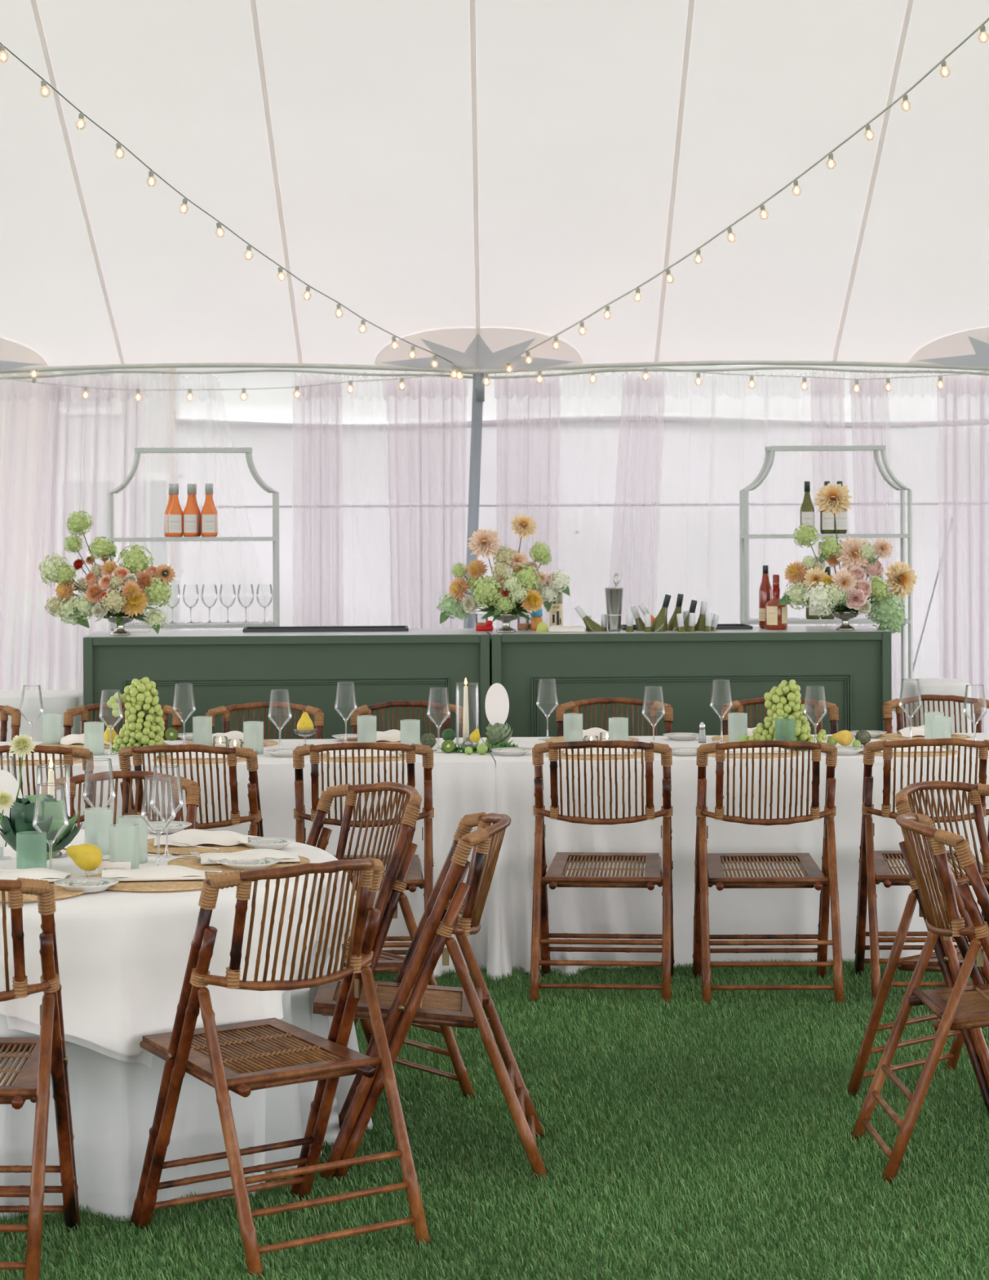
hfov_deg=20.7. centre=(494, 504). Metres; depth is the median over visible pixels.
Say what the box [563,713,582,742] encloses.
tumbler
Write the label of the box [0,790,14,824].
flower
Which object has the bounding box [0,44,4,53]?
socket
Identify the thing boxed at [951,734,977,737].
fork
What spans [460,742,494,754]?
herb sprigs
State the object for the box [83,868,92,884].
fork
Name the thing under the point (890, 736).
charger
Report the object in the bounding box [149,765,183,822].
bowl
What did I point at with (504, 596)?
flower arrangement
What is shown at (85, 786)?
wine glass
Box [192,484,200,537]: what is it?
bottle
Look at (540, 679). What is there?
wine glass
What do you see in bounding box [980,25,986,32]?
socket
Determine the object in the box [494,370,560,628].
sheer curtain
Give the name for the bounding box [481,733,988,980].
tablecloth
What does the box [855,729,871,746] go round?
artichoke
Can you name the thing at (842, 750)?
leaf plate
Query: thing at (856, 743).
lime
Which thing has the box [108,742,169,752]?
herb sprigs
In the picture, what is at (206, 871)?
knife
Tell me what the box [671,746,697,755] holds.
leaf plate
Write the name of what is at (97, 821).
tumbler
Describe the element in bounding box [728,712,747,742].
tumbler
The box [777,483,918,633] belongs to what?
flower arrangement
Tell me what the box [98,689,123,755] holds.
wine glass
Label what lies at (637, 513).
sheer curtain
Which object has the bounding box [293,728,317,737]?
bowl
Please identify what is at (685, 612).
bottle
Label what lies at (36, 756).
napkin
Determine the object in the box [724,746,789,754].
napkin
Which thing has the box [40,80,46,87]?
socket
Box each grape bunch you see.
[106,676,168,751]
[749,679,827,750]
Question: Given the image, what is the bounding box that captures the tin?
[604,587,623,631]
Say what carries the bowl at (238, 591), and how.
on the wine glass at (239, 586)
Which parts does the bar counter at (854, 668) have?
moulding, rail, moulding, moulding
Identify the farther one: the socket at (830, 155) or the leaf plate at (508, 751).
the socket at (830, 155)
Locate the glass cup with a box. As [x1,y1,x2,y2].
[600,732,604,741]
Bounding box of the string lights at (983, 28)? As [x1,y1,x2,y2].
[505,17,988,373]
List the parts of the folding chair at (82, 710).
leg, post, rail, post, leg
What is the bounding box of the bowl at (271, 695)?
[267,689,292,729]
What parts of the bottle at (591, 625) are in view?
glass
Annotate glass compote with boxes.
[293,728,317,746]
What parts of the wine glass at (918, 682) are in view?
stem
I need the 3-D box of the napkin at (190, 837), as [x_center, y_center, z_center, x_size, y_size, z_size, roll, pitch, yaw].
[-0.821,0.931,7.584,0.260,0.042,0.120,0,0,-3]
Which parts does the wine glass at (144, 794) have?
stem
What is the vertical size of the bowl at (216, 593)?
0.115 m
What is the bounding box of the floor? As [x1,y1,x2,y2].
[0,961,988,1279]
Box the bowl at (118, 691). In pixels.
[98,689,123,730]
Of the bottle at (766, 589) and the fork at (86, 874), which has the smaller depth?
the fork at (86, 874)
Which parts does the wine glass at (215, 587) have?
stem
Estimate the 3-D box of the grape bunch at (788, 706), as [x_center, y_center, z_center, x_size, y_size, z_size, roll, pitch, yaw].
[1.139,0.821,10.580,0.244,0.272,0.236,0,0,-43]
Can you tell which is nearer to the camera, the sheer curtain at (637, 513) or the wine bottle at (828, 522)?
the wine bottle at (828, 522)
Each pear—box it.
[57,843,102,871]
[103,719,116,744]
[297,706,313,734]
[469,724,480,742]
[826,729,853,746]
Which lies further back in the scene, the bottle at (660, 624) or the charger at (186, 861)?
the bottle at (660, 624)
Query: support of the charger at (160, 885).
on the tablecloth at (123, 956)
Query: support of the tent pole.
on the floor
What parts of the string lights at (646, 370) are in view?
bulb, bulb, bulb, bulb, bulb, bulb, bulb, bulb, bulb, bulb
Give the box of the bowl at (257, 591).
[256,584,272,607]
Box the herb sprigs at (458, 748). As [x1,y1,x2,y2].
[436,742,467,753]
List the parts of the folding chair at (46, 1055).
rail, seat, post, seat, rail, seat, leg, leg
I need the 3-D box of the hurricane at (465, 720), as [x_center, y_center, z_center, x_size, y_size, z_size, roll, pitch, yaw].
[-0.108,0.824,10.751,0.094,0.271,0.094,0,0,0]
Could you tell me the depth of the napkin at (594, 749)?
10.29 m
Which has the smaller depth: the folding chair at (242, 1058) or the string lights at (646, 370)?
the folding chair at (242, 1058)
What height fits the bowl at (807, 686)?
0.154 m
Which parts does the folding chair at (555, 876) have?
leg, leg, post, seat, seat, rail, rail, seat, post, seat, leg, leg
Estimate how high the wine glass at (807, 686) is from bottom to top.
0.248 m
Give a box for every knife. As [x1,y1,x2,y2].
[46,878,79,885]
[147,854,196,857]
[201,870,222,872]
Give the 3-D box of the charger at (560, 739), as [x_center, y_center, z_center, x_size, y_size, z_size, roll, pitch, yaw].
[0.396,0.956,10.968,0.380,0.006,0.380,0,0,0]
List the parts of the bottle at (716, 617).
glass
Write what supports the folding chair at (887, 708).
on the floor
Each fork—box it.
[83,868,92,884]
[166,840,220,849]
[189,850,222,863]
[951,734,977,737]
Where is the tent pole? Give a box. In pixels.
[463,372,484,628]
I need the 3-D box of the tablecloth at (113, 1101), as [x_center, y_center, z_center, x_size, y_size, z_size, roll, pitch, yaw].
[-1.174,1.350,7.304,1.674,0.762,1.592,0,0,0]
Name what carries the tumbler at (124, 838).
on the tablecloth at (123, 956)
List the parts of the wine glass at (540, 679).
stem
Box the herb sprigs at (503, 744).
[493,740,518,747]
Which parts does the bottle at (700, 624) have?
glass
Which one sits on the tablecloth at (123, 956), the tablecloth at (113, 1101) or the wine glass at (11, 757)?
the wine glass at (11, 757)
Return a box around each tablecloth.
[0,737,512,978]
[0,829,355,1055]
[0,939,373,1222]
[5,928,351,1067]
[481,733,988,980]
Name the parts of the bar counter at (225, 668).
rail, moulding, moulding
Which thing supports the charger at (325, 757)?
on the tablecloth at (464, 784)
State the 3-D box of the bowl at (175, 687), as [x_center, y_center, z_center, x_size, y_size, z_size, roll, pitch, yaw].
[-1.245,0.796,10.836,0.093,0.154,0.093,0,0,-16]
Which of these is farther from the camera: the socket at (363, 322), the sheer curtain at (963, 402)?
the sheer curtain at (963, 402)
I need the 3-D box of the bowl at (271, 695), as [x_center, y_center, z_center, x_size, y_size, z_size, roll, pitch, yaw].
[-0.830,0.794,10.450,0.093,0.154,0.093,0,0,-38]
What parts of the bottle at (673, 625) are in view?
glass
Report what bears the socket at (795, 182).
attached to the string lights at (983, 28)
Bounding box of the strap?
[913,570,938,670]
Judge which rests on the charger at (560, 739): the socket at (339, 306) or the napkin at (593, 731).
the napkin at (593, 731)
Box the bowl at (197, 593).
[182,584,199,608]
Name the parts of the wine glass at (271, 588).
stem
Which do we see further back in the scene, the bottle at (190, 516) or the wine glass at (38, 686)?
the bottle at (190, 516)
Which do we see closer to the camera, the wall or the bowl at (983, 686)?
the bowl at (983, 686)
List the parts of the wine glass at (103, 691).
stem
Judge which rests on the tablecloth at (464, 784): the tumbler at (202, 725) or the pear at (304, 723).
the tumbler at (202, 725)
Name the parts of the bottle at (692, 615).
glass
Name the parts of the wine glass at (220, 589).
stem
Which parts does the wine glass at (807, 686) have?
stem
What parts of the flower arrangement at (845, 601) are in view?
stem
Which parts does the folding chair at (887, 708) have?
leg, post, rail, post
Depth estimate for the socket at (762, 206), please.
12.16 m
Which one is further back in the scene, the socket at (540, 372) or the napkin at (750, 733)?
the socket at (540, 372)
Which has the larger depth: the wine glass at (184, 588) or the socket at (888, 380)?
the socket at (888, 380)
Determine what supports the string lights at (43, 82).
hanging from the ceiling
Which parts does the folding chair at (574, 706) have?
leg, rail, post, leg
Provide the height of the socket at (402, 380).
0.026 m
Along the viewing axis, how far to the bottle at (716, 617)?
12.44 m
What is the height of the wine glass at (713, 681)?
0.248 m
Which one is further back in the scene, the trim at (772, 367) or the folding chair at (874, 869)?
the trim at (772, 367)
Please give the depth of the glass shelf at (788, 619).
13.55 m
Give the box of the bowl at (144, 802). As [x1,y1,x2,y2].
[140,775,176,835]
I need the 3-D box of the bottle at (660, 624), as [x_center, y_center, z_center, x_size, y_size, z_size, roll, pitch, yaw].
[0.748,0.560,12.420,0.130,0.298,0.072,0,0,0]
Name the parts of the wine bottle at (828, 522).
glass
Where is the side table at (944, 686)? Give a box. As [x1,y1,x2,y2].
[902,678,972,733]
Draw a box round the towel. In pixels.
[548,625,585,631]
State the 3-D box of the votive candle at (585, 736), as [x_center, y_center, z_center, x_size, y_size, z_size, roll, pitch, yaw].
[0.380,0.934,10.612,0.058,0.050,0.057,0,0,0]
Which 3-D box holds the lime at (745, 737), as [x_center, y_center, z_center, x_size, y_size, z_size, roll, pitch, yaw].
[0.987,0.929,10.634,0.051,0.054,0.051,0,0,0]
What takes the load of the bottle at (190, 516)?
on the display rack at (248, 451)
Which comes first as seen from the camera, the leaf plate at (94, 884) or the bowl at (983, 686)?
the leaf plate at (94, 884)
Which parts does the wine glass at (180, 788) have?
stem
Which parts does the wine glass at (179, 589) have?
stem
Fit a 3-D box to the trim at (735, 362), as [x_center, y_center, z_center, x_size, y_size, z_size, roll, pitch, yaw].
[-0.003,-0.726,14.350,12.001,0.070,0.026,0,0,0]
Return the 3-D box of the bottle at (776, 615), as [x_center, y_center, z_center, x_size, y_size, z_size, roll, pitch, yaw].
[1.308,0.452,12.553,0.105,0.255,0.105,0,0,32]
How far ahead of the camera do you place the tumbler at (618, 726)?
10.53 m
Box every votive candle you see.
[213,736,227,747]
[227,738,242,747]
[583,735,599,748]
[600,732,608,741]
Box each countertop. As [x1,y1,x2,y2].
[85,628,488,637]
[485,625,886,639]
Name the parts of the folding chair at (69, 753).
rail, post, rail, leg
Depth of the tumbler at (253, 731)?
10.42 m
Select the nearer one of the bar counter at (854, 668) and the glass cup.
the glass cup
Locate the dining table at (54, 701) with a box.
[0,689,83,742]
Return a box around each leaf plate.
[53,876,119,893]
[147,821,192,833]
[177,733,192,740]
[218,857,279,870]
[238,836,296,849]
[264,748,295,757]
[332,733,357,741]
[490,746,532,755]
[662,732,698,740]
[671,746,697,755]
[835,746,864,755]
[849,730,887,737]
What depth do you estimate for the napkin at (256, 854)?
7.19 m
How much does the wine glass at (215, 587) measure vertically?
0.190 m
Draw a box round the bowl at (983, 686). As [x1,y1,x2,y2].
[963,684,987,724]
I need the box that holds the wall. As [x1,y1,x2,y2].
[0,364,988,679]
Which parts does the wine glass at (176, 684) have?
stem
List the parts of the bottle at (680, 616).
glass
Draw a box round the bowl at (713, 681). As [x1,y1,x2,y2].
[710,680,733,718]
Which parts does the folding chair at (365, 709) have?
leg, rail, post, leg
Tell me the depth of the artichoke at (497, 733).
10.61 m
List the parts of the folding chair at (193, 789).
post, rail, post, leg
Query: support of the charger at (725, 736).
on the tablecloth at (576, 910)
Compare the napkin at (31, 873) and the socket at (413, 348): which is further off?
the socket at (413, 348)
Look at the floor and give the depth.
7.03 m
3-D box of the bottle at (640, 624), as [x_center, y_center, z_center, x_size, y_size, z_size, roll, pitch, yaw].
[0.706,0.611,12.500,0.154,0.293,0.072,0,0,0]
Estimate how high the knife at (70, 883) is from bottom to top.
0.006 m
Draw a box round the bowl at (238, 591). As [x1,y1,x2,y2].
[237,584,253,607]
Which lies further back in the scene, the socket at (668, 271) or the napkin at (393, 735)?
the socket at (668, 271)
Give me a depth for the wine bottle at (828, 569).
13.46 m
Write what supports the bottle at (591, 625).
on the bar counter at (854, 668)
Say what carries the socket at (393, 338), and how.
attached to the string lights at (43, 82)
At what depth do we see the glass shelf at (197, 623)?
13.32 m
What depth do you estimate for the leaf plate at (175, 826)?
7.93 m
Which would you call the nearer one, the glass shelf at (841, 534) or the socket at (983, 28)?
the socket at (983, 28)
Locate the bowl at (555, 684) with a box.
[536,680,559,716]
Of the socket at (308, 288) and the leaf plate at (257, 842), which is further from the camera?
the socket at (308, 288)
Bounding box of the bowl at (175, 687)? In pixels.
[172,683,195,722]
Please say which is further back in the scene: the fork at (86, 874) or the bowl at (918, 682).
the bowl at (918, 682)
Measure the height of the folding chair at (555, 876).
0.909 m
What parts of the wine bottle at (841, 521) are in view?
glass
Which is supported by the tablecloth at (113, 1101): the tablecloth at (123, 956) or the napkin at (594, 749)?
the tablecloth at (123, 956)
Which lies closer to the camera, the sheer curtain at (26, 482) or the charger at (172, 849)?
the charger at (172, 849)
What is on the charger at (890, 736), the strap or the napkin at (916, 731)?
the napkin at (916, 731)
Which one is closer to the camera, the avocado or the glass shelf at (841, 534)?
the avocado
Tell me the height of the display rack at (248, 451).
2.011 m
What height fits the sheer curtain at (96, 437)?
2.442 m
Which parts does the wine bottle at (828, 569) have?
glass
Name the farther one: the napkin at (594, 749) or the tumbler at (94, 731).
the tumbler at (94, 731)
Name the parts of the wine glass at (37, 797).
stem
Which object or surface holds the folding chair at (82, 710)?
on the floor
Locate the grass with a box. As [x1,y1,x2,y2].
[0,957,988,1279]
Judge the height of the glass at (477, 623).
0.075 m
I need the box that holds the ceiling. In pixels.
[0,0,988,369]
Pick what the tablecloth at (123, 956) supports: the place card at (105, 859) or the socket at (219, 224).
the place card at (105, 859)
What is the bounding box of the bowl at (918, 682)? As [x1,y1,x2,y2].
[898,679,922,717]
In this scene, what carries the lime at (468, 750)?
on the tablecloth at (464, 784)
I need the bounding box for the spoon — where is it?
[613,573,620,587]
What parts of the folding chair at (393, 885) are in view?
leg, post, leg, seat, seat, rail, rail, leg, post, leg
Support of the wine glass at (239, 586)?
on the display rack at (248, 451)
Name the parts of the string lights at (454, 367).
bulb, bulb, bulb, bulb, bulb, bulb, bulb, bulb, bulb, bulb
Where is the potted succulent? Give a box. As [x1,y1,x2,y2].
[0,793,82,862]
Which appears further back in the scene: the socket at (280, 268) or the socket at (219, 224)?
the socket at (280, 268)
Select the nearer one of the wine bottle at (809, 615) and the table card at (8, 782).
the table card at (8, 782)
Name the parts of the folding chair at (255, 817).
leg, post, rail, rail, post, leg, leg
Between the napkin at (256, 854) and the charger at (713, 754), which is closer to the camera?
the napkin at (256, 854)
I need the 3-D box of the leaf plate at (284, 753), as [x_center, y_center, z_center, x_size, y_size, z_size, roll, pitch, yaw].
[-0.800,0.953,10.364,0.162,0.022,0.161,0,0,-28]
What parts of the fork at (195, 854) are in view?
handle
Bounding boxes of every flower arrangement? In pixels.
[38,510,175,635]
[436,513,571,632]
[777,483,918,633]
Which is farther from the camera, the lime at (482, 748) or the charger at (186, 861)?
the lime at (482, 748)
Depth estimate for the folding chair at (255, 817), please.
9.40 m
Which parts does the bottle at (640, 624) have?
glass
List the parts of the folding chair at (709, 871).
leg, leg, seat, post, seat, rail, rail, seat, seat, post, leg, leg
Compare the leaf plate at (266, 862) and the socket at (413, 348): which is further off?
the socket at (413, 348)
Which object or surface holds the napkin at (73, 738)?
on the charger at (75, 744)
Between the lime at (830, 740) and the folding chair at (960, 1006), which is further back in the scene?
the lime at (830, 740)
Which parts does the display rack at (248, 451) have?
shelf frame, shelf frame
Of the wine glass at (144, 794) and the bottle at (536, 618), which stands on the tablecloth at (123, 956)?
the wine glass at (144, 794)
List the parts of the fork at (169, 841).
handle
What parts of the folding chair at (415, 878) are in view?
leg, leg, post, rail, rail, seat, post, seat, leg, leg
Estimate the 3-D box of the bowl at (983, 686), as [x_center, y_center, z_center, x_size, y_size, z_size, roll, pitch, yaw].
[1.878,0.782,10.561,0.093,0.154,0.093,0,0,-4]
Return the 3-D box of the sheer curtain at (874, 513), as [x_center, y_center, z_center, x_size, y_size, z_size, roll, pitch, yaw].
[2.066,0.495,14.540,0.304,2.442,0.119,0,0,0]
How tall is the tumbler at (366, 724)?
0.125 m
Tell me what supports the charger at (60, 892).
on the tablecloth at (123, 956)
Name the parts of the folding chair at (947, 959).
leg, seat, rail, seat, rail, leg, leg, post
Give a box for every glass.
[0,755,16,779]
[19,684,43,724]
[32,782,68,869]
[82,758,115,807]
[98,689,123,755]
[140,774,176,866]
[149,764,183,857]
[164,584,180,623]
[172,683,195,744]
[182,584,199,623]
[201,584,217,623]
[219,584,235,623]
[237,584,253,623]
[256,584,272,622]
[267,688,292,754]
[334,681,357,742]
[426,687,450,752]
[475,613,488,627]
[517,614,528,630]
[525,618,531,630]
[536,678,559,740]
[641,685,666,742]
[710,679,733,742]
[804,685,827,750]
[898,679,922,739]
[963,684,987,748]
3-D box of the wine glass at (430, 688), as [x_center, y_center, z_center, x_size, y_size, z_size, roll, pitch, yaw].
[-0.218,0.838,10.527,0.093,0.248,0.093,0,0,-43]
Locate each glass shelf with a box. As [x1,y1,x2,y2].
[113,622,275,625]
[186,537,240,537]
[749,617,903,620]
[840,533,905,534]
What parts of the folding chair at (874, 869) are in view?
leg, leg, seat, post, seat, rail, seat, rail, seat, post, leg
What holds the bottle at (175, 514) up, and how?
on the display rack at (248, 451)
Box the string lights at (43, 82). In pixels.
[0,42,453,368]
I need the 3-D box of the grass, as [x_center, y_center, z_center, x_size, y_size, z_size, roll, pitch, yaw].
[0.009,1.710,8.473,5.760,0.030,5.486,0,0,0]
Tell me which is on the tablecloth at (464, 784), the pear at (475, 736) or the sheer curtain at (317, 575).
the pear at (475, 736)
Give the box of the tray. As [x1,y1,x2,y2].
[243,625,408,632]
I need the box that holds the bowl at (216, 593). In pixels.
[201,584,217,608]
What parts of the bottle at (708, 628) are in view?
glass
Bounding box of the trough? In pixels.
[621,623,753,630]
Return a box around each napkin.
[0,866,72,882]
[3,752,76,760]
[60,733,110,744]
[101,865,205,880]
[154,829,248,846]
[169,751,239,759]
[197,848,300,864]
[212,730,244,743]
[328,749,399,757]
[376,729,400,742]
[563,747,633,755]
[582,727,608,739]
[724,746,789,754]
[747,727,756,736]
[878,746,946,752]
[897,724,924,737]
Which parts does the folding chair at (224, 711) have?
post, rail, leg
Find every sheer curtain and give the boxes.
[0,373,63,690]
[43,373,145,690]
[292,372,343,626]
[382,371,468,628]
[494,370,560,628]
[607,371,666,627]
[810,369,853,626]
[849,368,901,733]
[937,368,988,733]
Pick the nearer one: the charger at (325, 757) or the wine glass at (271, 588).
the charger at (325, 757)
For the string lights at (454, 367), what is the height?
0.182 m
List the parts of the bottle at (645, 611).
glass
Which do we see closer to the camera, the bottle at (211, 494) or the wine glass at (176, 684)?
the wine glass at (176, 684)
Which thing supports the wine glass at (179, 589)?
on the display rack at (248, 451)
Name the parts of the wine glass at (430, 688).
stem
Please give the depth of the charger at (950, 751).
10.28 m
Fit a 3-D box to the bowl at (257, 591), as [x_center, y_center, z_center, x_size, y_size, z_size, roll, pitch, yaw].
[-1.133,0.450,13.310,0.082,0.115,0.081,0,0,0]
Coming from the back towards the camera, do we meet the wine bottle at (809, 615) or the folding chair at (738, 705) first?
the wine bottle at (809, 615)
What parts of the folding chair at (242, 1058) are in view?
leg, seat, seat, leg, post, rail, rail, seat, seat, leg, post, leg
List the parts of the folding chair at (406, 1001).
seat, leg, seat, leg, seat, rail, seat, post, post, rail, leg, leg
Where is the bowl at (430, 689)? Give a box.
[426,687,450,727]
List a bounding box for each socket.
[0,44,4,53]
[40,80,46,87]
[78,112,84,119]
[115,142,121,149]
[148,170,153,177]
[182,198,187,204]
[216,222,221,228]
[246,244,251,251]
[278,266,283,272]
[305,286,310,292]
[336,303,341,309]
[360,320,365,325]
[391,336,395,342]
[400,377,404,382]
[410,345,415,351]
[457,366,461,372]
[537,370,542,375]
[579,321,584,327]
[591,370,595,375]
[605,306,609,311]
[635,288,640,293]
[666,269,671,275]
[696,249,701,255]
[727,227,733,233]
[760,204,765,211]
[793,180,798,186]
[802,377,806,382]
[828,153,833,159]
[865,124,871,131]
[886,378,890,383]
[902,94,908,101]
[941,60,946,67]
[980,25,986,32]
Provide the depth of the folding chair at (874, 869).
9.52 m
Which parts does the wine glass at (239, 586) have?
stem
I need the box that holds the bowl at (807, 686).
[804,685,827,725]
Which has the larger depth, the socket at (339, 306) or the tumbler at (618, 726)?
the socket at (339, 306)
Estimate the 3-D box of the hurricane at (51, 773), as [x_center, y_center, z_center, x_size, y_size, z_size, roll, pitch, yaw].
[-1.208,0.828,7.402,0.094,0.271,0.094,0,0,0]
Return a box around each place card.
[97,862,130,874]
[101,855,110,862]
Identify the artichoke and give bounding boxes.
[420,733,436,748]
[484,722,512,746]
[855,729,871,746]
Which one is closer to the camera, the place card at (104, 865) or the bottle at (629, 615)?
the place card at (104, 865)
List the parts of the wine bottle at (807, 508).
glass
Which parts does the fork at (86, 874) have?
handle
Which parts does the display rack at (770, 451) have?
shelf frame, shelf frame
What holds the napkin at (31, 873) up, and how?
on the charger at (60, 892)
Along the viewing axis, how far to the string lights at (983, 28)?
12.15 m
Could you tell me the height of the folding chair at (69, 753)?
0.909 m
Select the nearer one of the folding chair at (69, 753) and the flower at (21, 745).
the flower at (21, 745)
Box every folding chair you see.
[0,705,21,742]
[0,745,94,824]
[0,877,80,1279]
[40,770,199,830]
[62,702,182,740]
[118,744,263,836]
[129,857,431,1279]
[205,702,324,739]
[293,742,434,955]
[306,782,475,1098]
[312,812,547,1180]
[350,700,463,737]
[529,740,675,1004]
[555,697,673,737]
[692,740,844,1004]
[721,697,839,735]
[846,780,988,1115]
[850,813,988,1184]
[854,737,988,1001]
[882,694,988,733]
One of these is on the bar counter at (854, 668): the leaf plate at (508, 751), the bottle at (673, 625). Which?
the bottle at (673, 625)
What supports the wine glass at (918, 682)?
on the charger at (890, 736)
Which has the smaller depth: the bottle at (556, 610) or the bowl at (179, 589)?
the bottle at (556, 610)
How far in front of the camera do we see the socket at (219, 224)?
12.20 m
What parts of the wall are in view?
clear panel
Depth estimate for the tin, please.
12.42 m
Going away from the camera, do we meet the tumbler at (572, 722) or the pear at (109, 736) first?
the tumbler at (572, 722)
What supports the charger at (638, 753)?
on the tablecloth at (576, 910)
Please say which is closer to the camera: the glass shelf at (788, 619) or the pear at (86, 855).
the pear at (86, 855)
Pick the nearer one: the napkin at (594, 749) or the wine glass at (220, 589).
the napkin at (594, 749)
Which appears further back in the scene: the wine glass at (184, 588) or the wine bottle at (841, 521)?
the wine bottle at (841, 521)
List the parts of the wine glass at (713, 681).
stem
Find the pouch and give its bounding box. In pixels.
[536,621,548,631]
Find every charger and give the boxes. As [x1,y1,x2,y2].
[0,756,82,765]
[0,882,84,902]
[38,742,112,749]
[89,869,224,891]
[146,838,253,854]
[152,755,246,764]
[167,855,310,873]
[183,739,278,747]
[319,753,406,762]
[342,740,436,744]
[545,736,639,742]
[546,750,644,759]
[707,750,799,758]
[711,734,728,742]
[858,748,958,757]
[877,733,971,740]
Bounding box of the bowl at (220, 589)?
[219,584,235,607]
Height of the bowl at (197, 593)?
0.115 m
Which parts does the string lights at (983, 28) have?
bulb, bulb, bulb, bulb, bulb, bulb, bulb, bulb, bulb, bulb, bulb, bulb, bulb, bulb, bulb, bulb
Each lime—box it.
[464,746,472,755]
[476,742,488,754]
[485,738,493,747]
[738,733,750,742]
[826,737,837,746]
[852,739,861,746]
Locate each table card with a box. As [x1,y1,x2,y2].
[0,769,22,860]
[484,683,509,748]
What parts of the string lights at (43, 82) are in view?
bulb, bulb, bulb, bulb, bulb, bulb, bulb, bulb, bulb, bulb, bulb, bulb, bulb, bulb, bulb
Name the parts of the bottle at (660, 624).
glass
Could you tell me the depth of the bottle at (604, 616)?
12.47 m
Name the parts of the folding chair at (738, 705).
leg, rail, post, leg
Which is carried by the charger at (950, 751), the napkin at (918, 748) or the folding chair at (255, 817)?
the napkin at (918, 748)
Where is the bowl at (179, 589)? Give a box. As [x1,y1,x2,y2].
[164,584,180,608]
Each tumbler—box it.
[42,713,62,744]
[84,721,104,755]
[84,807,112,855]
[109,823,139,869]
[118,814,147,863]
[192,715,212,746]
[243,720,263,755]
[356,715,377,742]
[400,719,420,753]
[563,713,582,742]
[608,717,628,749]
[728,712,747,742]
[924,711,944,738]
[931,715,951,749]
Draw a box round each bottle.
[164,484,173,537]
[168,484,182,537]
[182,483,198,537]
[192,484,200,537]
[200,483,216,537]
[210,484,217,536]
[475,620,493,631]
[530,607,542,630]
[549,573,562,626]
[574,604,604,631]
[601,613,608,631]
[626,613,634,631]
[630,604,644,631]
[638,602,667,631]
[644,613,652,631]
[651,594,671,631]
[666,593,684,631]
[676,613,685,631]
[683,610,688,621]
[684,600,697,631]
[687,613,695,631]
[695,600,707,631]
[703,613,712,631]
[711,613,719,631]
[759,565,772,628]
[765,574,787,630]
[800,481,814,529]
[805,604,820,619]
[820,480,835,533]
[821,566,835,619]
[834,480,847,533]
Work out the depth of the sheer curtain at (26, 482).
14.54 m
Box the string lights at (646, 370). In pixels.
[477,366,988,392]
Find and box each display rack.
[107,447,279,631]
[739,445,913,711]
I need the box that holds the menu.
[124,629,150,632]
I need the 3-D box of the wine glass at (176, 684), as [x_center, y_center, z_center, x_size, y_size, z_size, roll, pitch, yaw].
[-1.245,0.842,10.836,0.093,0.248,0.093,0,0,-16]
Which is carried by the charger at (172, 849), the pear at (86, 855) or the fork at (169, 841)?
the fork at (169, 841)
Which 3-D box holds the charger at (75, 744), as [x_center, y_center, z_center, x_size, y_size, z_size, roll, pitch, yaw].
[-1.641,0.965,10.854,0.380,0.006,0.380,0,0,0]
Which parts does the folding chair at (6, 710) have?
post, leg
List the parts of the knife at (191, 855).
blade, handle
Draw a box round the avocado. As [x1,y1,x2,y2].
[441,728,456,740]
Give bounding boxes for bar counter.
[83,628,489,740]
[485,625,892,737]
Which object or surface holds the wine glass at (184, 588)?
on the display rack at (248, 451)
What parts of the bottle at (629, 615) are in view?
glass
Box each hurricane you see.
[35,757,70,858]
[455,678,479,746]
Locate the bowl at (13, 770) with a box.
[10,756,16,779]
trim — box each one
[0,360,988,373]
[0,366,988,379]
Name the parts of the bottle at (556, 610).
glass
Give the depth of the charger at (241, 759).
10.14 m
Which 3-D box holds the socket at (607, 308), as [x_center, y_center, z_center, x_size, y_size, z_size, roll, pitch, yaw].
[0.562,-0.975,13.440,0.021,0.026,0.020,3,2,0]
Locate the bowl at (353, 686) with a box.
[334,682,357,720]
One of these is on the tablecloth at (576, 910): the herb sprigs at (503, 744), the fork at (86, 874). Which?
the herb sprigs at (503, 744)
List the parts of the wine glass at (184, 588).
stem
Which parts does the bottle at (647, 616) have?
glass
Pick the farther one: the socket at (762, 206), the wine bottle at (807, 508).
the wine bottle at (807, 508)
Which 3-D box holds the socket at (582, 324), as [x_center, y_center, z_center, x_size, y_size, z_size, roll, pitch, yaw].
[0.442,-0.911,13.652,0.021,0.026,0.020,-6,6,0]
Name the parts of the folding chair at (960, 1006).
leg, post, rail, leg, seat, post, rail, seat, leg, seat, leg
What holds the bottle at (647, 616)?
on the bar counter at (854, 668)
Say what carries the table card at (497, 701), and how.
on the tablecloth at (576, 910)
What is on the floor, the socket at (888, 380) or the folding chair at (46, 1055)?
the folding chair at (46, 1055)
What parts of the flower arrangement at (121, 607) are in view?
stem, stem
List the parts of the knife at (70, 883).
handle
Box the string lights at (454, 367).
[0,365,475,401]
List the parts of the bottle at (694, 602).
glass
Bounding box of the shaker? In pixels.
[698,722,706,742]

